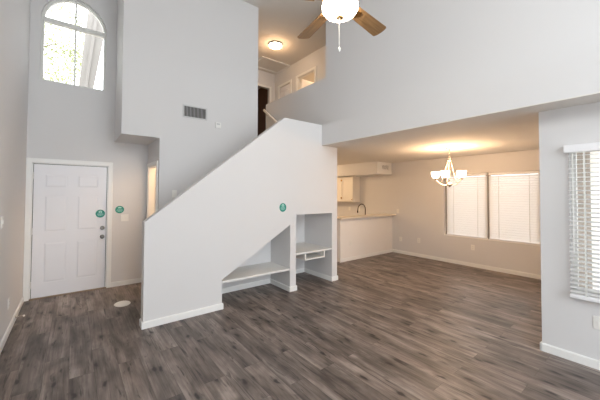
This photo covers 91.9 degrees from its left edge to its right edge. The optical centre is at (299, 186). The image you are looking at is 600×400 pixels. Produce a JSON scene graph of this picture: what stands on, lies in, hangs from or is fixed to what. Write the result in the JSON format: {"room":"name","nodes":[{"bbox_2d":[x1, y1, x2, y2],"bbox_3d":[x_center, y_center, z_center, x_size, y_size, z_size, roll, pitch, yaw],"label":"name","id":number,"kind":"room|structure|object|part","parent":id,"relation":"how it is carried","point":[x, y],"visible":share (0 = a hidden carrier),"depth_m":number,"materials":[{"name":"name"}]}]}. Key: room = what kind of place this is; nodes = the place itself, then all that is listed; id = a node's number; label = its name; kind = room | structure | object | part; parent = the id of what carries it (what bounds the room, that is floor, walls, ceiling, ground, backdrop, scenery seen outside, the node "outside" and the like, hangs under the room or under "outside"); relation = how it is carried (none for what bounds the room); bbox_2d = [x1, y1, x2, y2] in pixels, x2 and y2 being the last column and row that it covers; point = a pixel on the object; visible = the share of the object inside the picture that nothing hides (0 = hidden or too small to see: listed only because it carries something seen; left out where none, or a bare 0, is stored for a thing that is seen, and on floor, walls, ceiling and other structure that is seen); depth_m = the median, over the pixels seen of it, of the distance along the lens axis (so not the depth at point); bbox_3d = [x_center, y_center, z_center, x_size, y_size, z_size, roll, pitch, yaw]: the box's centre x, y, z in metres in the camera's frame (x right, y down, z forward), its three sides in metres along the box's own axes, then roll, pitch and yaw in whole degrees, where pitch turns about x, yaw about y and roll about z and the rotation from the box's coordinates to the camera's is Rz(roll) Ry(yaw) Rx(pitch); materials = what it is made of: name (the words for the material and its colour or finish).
{"room":"living room","nodes":[
{"label":"living room","id":0,"kind":"room"},
{"bbox_2d":[0,0,30,341],"bbox_3d":[-0.925,-1.036,0.190,0.150,5.280,10.648,1,-2,-38],"label":"wall","id":1,"kind":"structure","parent":0,"point":[14,14],"depth_m":3.34,"materials":[{"name":"paint"}]},
{"bbox_2d":[0,297,23,353],"bbox_3d":[-0.859,1.565,0.165,0.016,0.080,10.368,1,-2,-38],"label":"baseboard","id":2,"kind":"structure","parent":1,"relation":"attached to","point":[3,341],"depth_m":3.35,"materials":[{"name":"white paint"}]},
{"bbox_2d":[26,0,155,281],"bbox_3d":[-2.723,-0.922,5.453,3.505,5.280,0.140,1,-2,-38],"label":"wall","id":3,"kind":"structure","parent":0,"point":[65,122],"depth_m":4.87,"materials":[{"name":"paint"}]},
{"bbox_2d":[29,287,105,300],"bbox_3d":[-3.681,1.688,4.639,0.956,0.016,0.160,1,-2,-38],"label":"trim","id":4,"kind":"structure","parent":3,"relation":"attached to","point":[30,299],"depth_m":4.56,"materials":[{"name":"wood"}]},
{"bbox_2d":[29,164,106,298],"bbox_3d":[-3.646,0.668,4.610,0.932,2.017,0.114,1,-2,-38],"label":"door","id":5,"kind":"structure","parent":3,"relation":"in","point":[68,236],"depth_m":4.60,"materials":[{"name":"paint"}]},
{"bbox_2d":[96,210,104,217],"bbox_3d":[-3.347,0.450,4.862,0.132,0.132,0.004,1,-2,-38],"label":"round sticker","id":6,"kind":"object","parent":5,"relation":"attached to","point":[100,213],"visible":1,"depth_m":4.86,"materials":[{"name":"teal plastic"}]},
{"bbox_2d":[23,158,112,301],"bbox_3d":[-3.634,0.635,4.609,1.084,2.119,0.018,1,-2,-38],"label":"trim","id":7,"kind":"structure","parent":3,"relation":"attached to","point":[29,161],"depth_m":4.36,"materials":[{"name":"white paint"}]},
{"bbox_2d":[40,0,106,91],"bbox_3d":[-3.674,-2.332,4.744,0.840,1.424,0.080,1,-2,-38],"label":"window","id":8,"kind":"structure","parent":3,"relation":"in","point":[44,19],"depth_m":4.72,"materials":[{"name":"white plastic"}]},
{"bbox_2d":[115,206,123,212],"bbox_3d":[-3.123,0.395,5.023,0.132,0.128,0.004,1,-2,-38],"label":"round sticker","id":9,"kind":"object","parent":3,"relation":"attached to","point":[119,209],"visible":1,"depth_m":5.02,"materials":[{"name":"teal plastic"}]},
{"bbox_2d":[121,214,127,220],"bbox_3d":[-3.061,0.543,5.063,0.115,0.118,0.012,1,-2,-38],"label":"light switch","id":10,"kind":"object","parent":3,"relation":"attached to","point":[123,217],"visible":1,"depth_m":5.06,"materials":[{"name":"white plastic"}]},
{"bbox_2d":[111,278,140,286],"bbox_3d":[-3.009,1.669,5.080,0.515,0.080,0.016,1,-2,-38],"label":"baseboard","id":11,"kind":"structure","parent":3,"relation":"attached to","point":[137,280],"depth_m":5.05,"materials":[{"name":"white paint"}]},
{"bbox_2d":[114,0,127,142],"bbox_3d":[-2.899,-2.178,4.737,0.100,2.803,0.811,1,-2,-38],"label":"wall","id":12,"kind":"structure","parent":0,"point":[118,138],"depth_m":4.67,"materials":[{"name":"paint"}]},
{"bbox_2d":[121,135,156,144],"bbox_3d":[-2.005,-0.817,5.409,2.185,0.120,0.811,1,-2,-38],"label":"ceiling","id":13,"kind":"structure","parent":0,"point":[129,139],"depth_m":4.84,"materials":[{"name":"paint"}]},
{"bbox_2d":[148,139,157,188],"bbox_3d":[-2.501,0.470,4.996,0.100,2.477,0.811,1,-2,-38],"label":"wall","id":14,"kind":"structure","parent":0,"point":[153,147],"depth_m":4.95,"materials":[{"name":"paint"}]},
{"bbox_2d":[148,165,155,216],"bbox_3d":[-2.479,0.677,4.963,0.100,2.062,0.668,1,-2,-38],"label":"trim","id":15,"kind":"structure","parent":14,"relation":"attached to","point":[151,191],"depth_m":5.23,"materials":[{"name":"white paint"}]},
{"bbox_2d":[146,160,157,218],"bbox_3d":[-2.525,0.644,4.927,0.018,2.126,0.796,1,-2,-38],"label":"trim","id":16,"kind":"structure","parent":14,"relation":"attached to","point":[154,162],"depth_m":4.84,"materials":[{"name":"white paint"}]},
{"bbox_2d":[155,169,155,207],"bbox_3d":[-2.403,0.694,5.473,0.620,2.030,0.035,1,-2,-38],"label":"door","id":17,"kind":"structure","parent":14,"relation":"in","point":[155,169],"depth_m":5.28,"materials":[{"name":"paint"}]},
{"bbox_2d":[120,0,258,209],"bbox_3d":[-1.764,-0.927,5.022,2.285,5.280,0.100,1,-2,-38],"label":"wall","id":18,"kind":"structure","parent":0,"point":[176,53],"depth_m":4.88,"materials":[{"name":"paint"}]},
{"bbox_2d":[172,190,176,196],"bbox_3d":[-2.041,0.114,4.714,0.075,0.118,0.012,1,-2,-38],"label":"light switch","id":19,"kind":"object","parent":18,"relation":"attached to","point":[174,192],"visible":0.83,"depth_m":4.71,"materials":[{"name":"white plastic"}]},
{"bbox_2d":[183,104,206,120],"bbox_3d":[-1.785,-1.265,4.941,0.414,0.214,0.012,1,-2,-38],"label":"air vent","id":20,"kind":"object","parent":18,"relation":"in","point":[189,111],"visible":1,"depth_m":4.93,"materials":[{"name":"silver metal"}]},
{"bbox_2d":[215,122,220,127],"bbox_3d":[-1.463,-1.098,5.181,0.100,0.100,0.026,1,-2,-38],"label":"thermostat","id":21,"kind":"object","parent":18,"relation":"attached to","point":[217,125],"visible":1,"depth_m":5.16,"materials":[{"name":"white plastic"}]},
{"bbox_2d":[141,118,336,321],"bbox_3d":[-0.618,0.286,4.499,3.226,2.839,0.140,1,-2,-38],"label":"wall","id":22,"kind":"structure","parent":0,"point":[190,244],"depth_m":4.19,"materials":[{"name":"paint"}]},
{"bbox_2d":[141,303,222,329],"bbox_3d":[-1.462,1.644,3.712,1.008,0.080,0.016,1,-2,-38],"label":"baseboard","id":23,"kind":"structure","parent":22,"relation":"attached to","point":[168,319],"depth_m":3.67,"materials":[{"name":"white paint"}]},
{"bbox_2d":[279,203,285,211],"bbox_3d":[-0.276,0.333,4.675,0.132,0.140,0.004,1,-2,-38],"label":"round sticker","id":24,"kind":"object","parent":22,"relation":"attached to","point":[282,207],"visible":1,"depth_m":4.67,"materials":[{"name":"teal plastic"}]},
{"bbox_2d":[289,285,296,291],"bbox_3d":[-0.112,1.675,4.768,0.153,0.080,0.016,1,-2,-38],"label":"baseboard","id":25,"kind":"structure","parent":22,"relation":"attached to","point":[292,288],"depth_m":4.76,"materials":[{"name":"white paint"}]},
{"bbox_2d":[304,268,330,280],"bbox_3d":[0.331,1.697,5.634,0.016,0.080,0.802,1,-2,-38],"label":"baseboard","id":26,"kind":"structure","parent":22,"relation":"attached to","point":[306,270],"depth_m":5.61,"materials":[{"name":"white paint"}]},
{"bbox_2d":[331,275,337,280],"bbox_3d":[0.642,1.692,5.358,0.165,0.080,0.016,1,-2,-38],"label":"baseboard","id":27,"kind":"structure","parent":22,"relation":"attached to","point":[334,278],"depth_m":5.34,"materials":[{"name":"white paint"}]},
{"bbox_2d":[222,241,270,287],"bbox_3d":[-1.054,1.157,4.835,1.298,1.110,0.050,1,-2,-38],"label":"wall","id":28,"kind":"structure","parent":0,"point":[263,255],"depth_m":5.05,"materials":[{"name":"paint"}]},
{"bbox_2d":[222,279,269,293],"bbox_3d":[-0.990,1.672,4.833,1.150,0.080,0.016,1,-2,-38],"label":"baseboard","id":29,"kind":"structure","parent":28,"relation":"attached to","point":[266,281],"depth_m":4.88,"materials":[{"name":"white paint"}]},
{"bbox_2d":[222,262,289,283],"bbox_3d":[-0.806,1.369,4.620,1.166,0.078,0.588,1,-2,-38],"label":"shelf","id":30,"kind":"object","parent":28,"relation":"attached to","point":[256,270],"visible":0.74,"depth_m":4.56,"materials":[{"name":"paint"}]},
{"bbox_2d":[258,88,267,134],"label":"door","id":31,"kind":"structure","parent":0,"point":[262,93],"depth_m":10.03,"materials":[{"name":"paint"}]},
{"bbox_2d":[258,70,274,103],"bbox_3d":[-1.613,-2.229,8.370,2.230,2.520,0.100,1,-2,-38],"label":"wall","id":32,"kind":"structure","parent":0,"point":[264,78],"depth_m":8.84,"materials":[{"name":"paint"}]},
{"bbox_2d":[258,83,271,102],"bbox_3d":[-1.233,-2.015,8.588,0.893,2.104,0.018,1,-2,-38],"label":"trim","id":33,"kind":"structure","parent":32,"relation":"attached to","point":[261,85],"depth_m":8.84,"materials":[{"name":"white paint"}]},
{"bbox_2d":[271,229,284,283],"bbox_3d":[-0.404,0.922,5.163,0.121,1.600,0.662,1,-2,-38],"label":"wall","id":34,"kind":"structure","parent":0,"point":[278,242],"depth_m":5.00,"materials":[{"name":"paint"}]},
{"bbox_2d":[270,278,288,291],"bbox_3d":[-0.353,1.678,4.966,0.016,0.080,0.592,1,-2,-38],"label":"baseboard","id":35,"kind":"structure","parent":34,"relation":"attached to","point":[276,283],"depth_m":4.95,"materials":[{"name":"white paint"}]},
{"bbox_2d":[242,0,325,88],"bbox_3d":[1.259,-3.636,4.092,8.305,0.120,14.020,1,-2,-38],"label":"ceiling","id":36,"kind":"structure","parent":0,"point":[283,21],"depth_m":6.50,"materials":[{"name":"paint"}]},
{"bbox_2d":[258,56,289,73],"bbox_3d":[-0.848,-3.480,8.320,0.930,0.016,0.680,1,-2,-38],"label":"attic hatch","id":37,"kind":"object","parent":36,"relation":"attached to","point":[265,63],"visible":0.83,"depth_m":8.32,"materials":[{"name":"white paint"}]},
{"bbox_2d":[269,41,281,48],"bbox_3d":[-0.604,-3.465,7.139,0.340,0.097,0.340,1,-2,-38],"label":"flush light","id":38,"kind":"object","parent":36,"relation":"attached to","point":[272,44],"visible":1,"depth_m":7.05,"materials":[{"name":"white glass"}]},
{"bbox_2d":[298,0,385,51],"bbox_3d":[0.351,-2.367,2.487,1.283,2.501,1.293,1,-2,-38],"label":"ceiling fan","id":39,"kind":"object","parent":36,"relation":"hanging from","point":[338,11],"visible":1,"depth_m":2.59,"materials":[{"name":"brown wood"}]},
{"bbox_3d":[0.133,-1.555,2.827,0.148,0.008,0.465,-14,5,-27],"label":"blade","id":40,"kind":"part","parent":39,"relation":"part of","materials":[{"name":"brown wood"}]},
{"bbox_3d":[0.335,-1.489,2.431,0.304,0.139,0.304,1,-2,-38],"label":"lamp shade","id":41,"kind":"part","parent":39,"relation":"part of","materials":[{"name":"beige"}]},
{"bbox_3d":[0.477,-1.553,2.574,0.200,0.006,0.076,2,-15,-45],"label":"blade arm","id":42,"kind":"part","parent":39,"relation":"part of","materials":[{"name":"gold metal"}]},
{"bbox_3d":[0.647,-1.555,2.747,0.465,0.008,0.148,2,-15,-45],"label":"blade","id":43,"kind":"part","parent":39,"relation":"part of","materials":[{"name":"brown wood"}]},
{"bbox_2d":[0,252,599,399],"bbox_3d":[1.354,1.750,3.425,7.825,0.120,13.020,1,-2,-38],"label":"floor","id":44,"kind":"structure","parent":0,"point":[392,325],"depth_m":3.10,"materials":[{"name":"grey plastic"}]},
{"bbox_2d":[114,301,130,306],"bbox_3d":[-2.563,1.686,4.184,0.205,0.008,0.259,1,-2,-38],"label":"floor plate","id":45,"kind":"object","parent":44,"relation":"on","point":[120,303],"visible":1,"depth_m":4.18,"materials":[{"name":"white plastic"}]},
{"bbox_2d":[337,216,391,261],"bbox_3d":[1.717,1.279,7.465,2.054,1.012,0.118,1,-2,-38],"label":"bar","id":46,"kind":"object","parent":44,"relation":"on","point":[368,235],"visible":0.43,"depth_m":7.29,"materials":[{"name":"paint"}]},
{"bbox_2d":[340,249,391,262],"bbox_3d":[1.743,1.744,7.392,2.054,0.080,0.016,1,-2,-38],"label":"baseboard","id":47,"kind":"structure","parent":46,"relation":"attached to","point":[389,250],"depth_m":7.29,"materials":[{"name":"white paint"}]},
{"bbox_2d":[337,214,395,218],"bbox_3d":[1.697,0.753,7.437,2.140,0.038,0.315,1,-2,-38],"label":"countertop","id":48,"kind":"structure","parent":46,"relation":"on","point":[370,215],"depth_m":7.27,"materials":[{"name":"beige laminate"}]},
{"bbox_2d":[275,45,325,99],"bbox_3d":[0.643,-2.246,7.214,0.100,2.520,4.500,1,-2,-38],"label":"wall","id":49,"kind":"structure","parent":0,"point":[317,58],"depth_m":7.87,"materials":[{"name":"paint"}]},
{"bbox_2d":[280,84,289,97],"bbox_3d":[-0.431,-1.972,8.547,0.035,2.000,0.565,1,-2,-38],"label":"door","id":50,"kind":"structure","parent":49,"relation":"in","point":[285,90],"depth_m":8.56,"materials":[{"name":"paint"}]},
{"bbox_2d":[278,79,291,98],"bbox_3d":[-0.461,-2.013,8.524,0.018,2.104,0.698,1,-2,-38],"label":"trim","id":51,"kind":"structure","parent":49,"relation":"attached to","point":[289,81],"depth_m":8.42,"materials":[{"name":"white paint"}]},
{"bbox_2d":[296,66,315,90],"bbox_3d":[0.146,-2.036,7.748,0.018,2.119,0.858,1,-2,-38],"label":"trim","id":52,"kind":"structure","parent":49,"relation":"attached to","point":[313,68],"depth_m":7.68,"materials":[{"name":"white paint"}]},
{"bbox_2d":[301,79,313,87],"bbox_3d":[0.328,-1.990,8.300,0.710,2.030,0.035,1,-2,-38],"label":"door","id":53,"kind":"structure","parent":49,"relation":"in","point":[304,83],"depth_m":8.16,"materials":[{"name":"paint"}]},
{"bbox_2d":[296,214,304,268],"bbox_3d":[-0.249,1.086,5.733,0.830,1.300,0.050,1,-2,-38],"label":"wall","id":54,"kind":"structure","parent":0,"point":[300,219],"depth_m":5.90,"materials":[{"name":"paint"}]},
{"bbox_2d":[296,268,303,273],"bbox_3d":[-0.238,1.695,5.688,0.814,0.080,0.016,1,-2,-38],"label":"baseboard","id":55,"kind":"structure","parent":54,"relation":"attached to","point":[301,270],"depth_m":5.86,"materials":[{"name":"white paint"}]},
{"bbox_2d":[296,242,331,260],"bbox_3d":[0.011,1.198,5.397,0.830,0.148,0.796,1,-2,-38],"label":"desk","id":56,"kind":"object","parent":54,"relation":"attached to","point":[305,251],"visible":0.73,"depth_m":5.26,"materials":[{"name":"paint"}]},
{"bbox_2d":[304,213,326,274],"bbox_3d":[-0.739,0.532,7.157,0.133,2.469,4.202,1,-2,-38],"label":"wall","id":57,"kind":"structure","parent":0,"point":[315,224],"depth_m":5.66,"materials":[{"name":"paint"}]},
{"bbox_2d":[337,161,391,176],"bbox_3d":[1.252,-0.478,9.243,0.658,0.334,3.400,1,-2,-38],"label":"soffit","id":58,"kind":"structure","parent":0,"point":[367,168],"depth_m":8.25,"materials":[{"name":"paint"}]},
{"bbox_2d":[377,162,391,173],"bbox_3d":[2.301,-0.506,7.899,0.633,0.317,0.012,1,-2,-38],"label":"air vent","id":59,"kind":"object","parent":58,"relation":"attached to","point":[382,167],"visible":1,"depth_m":7.89,"materials":[{"name":"white metal"}]},
{"bbox_2d":[266,0,599,128],"bbox_3d":[2.483,-1.830,3.055,0.110,3.530,10.694,1,-2,-38],"label":"wall","id":60,"kind":"structure","parent":0,"point":[425,48],"depth_m":3.89,"materials":[{"name":"paint"}]},
{"bbox_2d":[263,109,276,122],"bbox_3d":[-0.584,-1.561,6.803,0.096,0.724,0.968,1,-2,-38],"label":"handrail","id":61,"kind":"object","parent":60,"relation":"attached to","point":[264,110],"visible":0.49,"depth_m":6.91,"materials":[{"name":"white paint"}]},
{"bbox_2d":[337,149,540,274],"bbox_3d":[2.773,0.565,7.900,0.120,2.469,7.358,1,-2,-38],"label":"wall","id":62,"kind":"structure","parent":0,"point":[411,188],"depth_m":7.15,"materials":[{"name":"paint"}]},
{"bbox_2d":[337,177,341,201],"bbox_3d":[1.151,0.090,9.607,0.350,0.780,0.891,1,-2,-38],"label":"upper cabinet","id":63,"kind":"object","parent":62,"relation":"attached to","point":[339,182],"visible":0.1,"depth_m":9.25,"materials":[{"name":"white paint"}]},
{"bbox_2d":[341,176,359,201],"bbox_3d":[1.571,0.080,9.071,0.350,0.780,0.473,1,-2,-38],"label":"upper cabinet","id":64,"kind":"object","parent":62,"relation":"attached to","point":[350,186],"visible":0.99,"depth_m":8.93,"materials":[{"name":"white paint"}]},
{"bbox_3d":[1.464,0.077,8.986,0.018,0.755,0.460,1,-2,-38],"label":"door","id":65,"kind":"part","parent":64,"relation":"part of","materials":[{"name":"white paint"}]},
{"bbox_2d":[392,249,540,279],"bbox_3d":[3.767,1.732,6.485,0.016,0.080,3.906,1,-2,-38],"label":"baseboard","id":66,"kind":"structure","parent":62,"relation":"attached to","point":[497,269],"depth_m":6.40,"materials":[{"name":"white paint"}]},
{"bbox_2d":[445,173,540,245],"bbox_3d":[4.056,0.419,6.260,0.115,1.446,1.825,1,-2,-38],"label":"window","id":67,"kind":"structure","parent":62,"relation":"in","point":[488,175],"depth_m":6.27,"materials":[{"name":"grey metal"}]},
{"bbox_2d":[446,173,487,238],"bbox_3d":[3.772,0.421,6.588,0.060,1.428,0.860,1,-2,-38],"label":"window blind","id":68,"kind":"object","parent":67,"relation":"attached to","point":[467,208],"visible":0.88,"depth_m":6.55,"materials":[{"name":"white plastic"}]},
{"bbox_3d":[3.769,1.118,6.572,0.052,0.034,0.860,1,-2,-38],"label":"rail","id":69,"kind":"part","parent":68,"relation":"part of","materials":[{"name":"white plastic"}]},
{"bbox_3d":[3.926,0.427,6.391,0.054,1.348,0.008,1,-2,-38],"label":"ladder cord","id":70,"kind":"part","parent":68,"relation":"part of","materials":[{"name":"white fabric"}]},
{"bbox_3d":[4.035,1.136,6.229,0.070,0.012,1.825,1,-2,-38],"label":"sill","id":71,"kind":"part","parent":67,"relation":"part of","materials":[{"name":"white paint"}]},
{"bbox_2d":[489,170,540,244],"bbox_3d":[4.325,0.407,5.882,0.060,1.428,0.857,1,-2,-38],"label":"window blind","id":72,"kind":"object","parent":67,"relation":"attached to","point":[514,209],"visible":0.89,"depth_m":5.85,"materials":[{"name":"white plastic"}]},
{"bbox_3d":[4.173,0.421,6.076,0.054,1.348,0.008,1,-2,-38],"label":"ladder cord","id":73,"kind":"part","parent":72,"relation":"part of","materials":[{"name":"white fabric"}]},
{"bbox_3d":[4.322,1.104,5.866,0.052,0.034,0.857,1,-2,-38],"label":"rail","id":74,"kind":"part","parent":72,"relation":"part of","materials":[{"name":"white plastic"}]},
{"bbox_3d":[4.493,0.413,5.666,0.054,1.348,0.008,1,-2,-38],"label":"ladder cord","id":75,"kind":"part","parent":72,"relation":"part of","materials":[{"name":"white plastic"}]},
{"bbox_2d":[322,92,599,164],"bbox_3d":[3.002,-0.749,4.713,3.491,0.012,12.700,1,-2,-38],"label":"ceiling","id":76,"kind":"structure","parent":0,"point":[514,129],"depth_m":4.52,"materials":[{"name":"paint"}]},
{"bbox_2d":[431,147,466,187],"bbox_3d":[2.754,-0.357,5.336,0.595,0.744,0.600,1,-2,-38],"label":"chandelier","id":77,"kind":"object","parent":76,"relation":"hanging from","point":[445,175],"visible":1,"depth_m":5.30,"materials":[{"name":"white glass"}]},
{"bbox_3d":[2.550,-0.219,5.455,0.156,0.118,0.156,1,-2,-38],"label":"lamp shade","id":78,"kind":"part","parent":77,"relation":"part of","materials":[{"name":"beige glass"}]},
{"bbox_3d":[2.593,-0.225,5.182,0.156,0.118,0.156,1,-2,-38],"label":"lamp shade","id":79,"kind":"part","parent":77,"relation":"part of","materials":[{"name":"beige glass"}]},
{"bbox_3d":[2.865,-0.225,5.138,0.156,0.118,0.156,1,-2,-38],"label":"lamp shade","id":80,"kind":"part","parent":77,"relation":"part of","materials":[{"name":"beige glass"}]},
{"bbox_2d":[322,50,599,144],"bbox_3d":[3.158,-0.994,2.083,0.487,0.358,8.358,1,-2,-38],"label":"beam","id":81,"kind":"structure","parent":0,"point":[578,75],"depth_m":3.16,"materials":[{"name":"paint"}]},
{"bbox_2d":[539,102,599,360],"bbox_3d":[4.194,0.410,0.951,0.120,2.469,5.342,1,-2,-38],"label":"wall","id":82,"kind":"structure","parent":0,"point":[567,321],"depth_m":2.89,"materials":[{"name":"paint"}]},
{"bbox_2d":[540,342,599,369],"bbox_3d":[4.130,1.603,0.887,0.016,0.080,5.358,1,-2,-38],"label":"baseboard","id":83,"kind":"structure","parent":82,"relation":"attached to","point":[562,353],"depth_m":2.80,"materials":[{"name":"white paint"}]},
{"bbox_2d":[570,151,599,297],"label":"window","id":84,"kind":"structure","parent":82,"relation":"in","point":[574,157],"depth_m":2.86,"materials":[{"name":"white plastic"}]},
{"bbox_2d":[563,142,599,302],"bbox_3d":[3.267,0.312,1.974,0.082,1.465,2.188,1,-2,-38],"label":"window blind","id":85,"kind":"object","parent":84,"relation":"attached to","point":[586,147],"visible":1,"depth_m":2.73,"materials":[{"name":"white plastic"}]},
{"bbox_3d":[3.270,1.027,1.962,0.052,0.034,2.132,1,-2,-38],"label":"rail","id":86,"kind":"part","parent":85,"relation":"part of","materials":[{"name":"white plastic"}]},
{"bbox_3d":[2.685,0.348,2.729,0.054,1.363,0.008,1,-2,-38],"label":"ladder cord","id":87,"kind":"part","parent":85,"relation":"part of","materials":[{"name":"white fabric"}]},
{"bbox_2d":[593,315,599,329],"bbox_3d":[2.762,1.254,2.651,0.012,0.118,0.118,1,-2,-38],"label":"light switch","id":88,"kind":"object","parent":82,"relation":"attached to","point":[596,320],"visible":1,"depth_m":2.68,"materials":[{"name":"white plastic"}]},
{"label":"outside","id":89,"kind":"structure","parent":0,"visible":0},
{"bbox_2d":[79,11,103,87],"bbox_3d":[-4.351,-2.809,6.124,0.530,2.170,0.580,1,-2,-38],"label":"porch gable","id":90,"kind":"object","parent":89,"point":[92,48],"visible":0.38,"depth_m":5.87,"materials":[{"name":"paint"}]},
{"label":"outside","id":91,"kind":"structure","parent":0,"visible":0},
{"bbox_3d":[-1.171,2.043,7.933,36.000,0.280,38.000,1,-2,-38],"label":"ground","id":92,"kind":"structure","parent":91,"visible":0},
{"bbox_2d":[43,3,95,83],"bbox_3d":[-8.627,-2.660,8.035,5.181,9.076,5.130,0,-1,25],"label":"leafy tree","id":93,"kind":"object","parent":92,"relation":"on","point":[70,54],"visible":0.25,"depth_m":8.61,"materials":[{"name":"green plant"}]}
]}

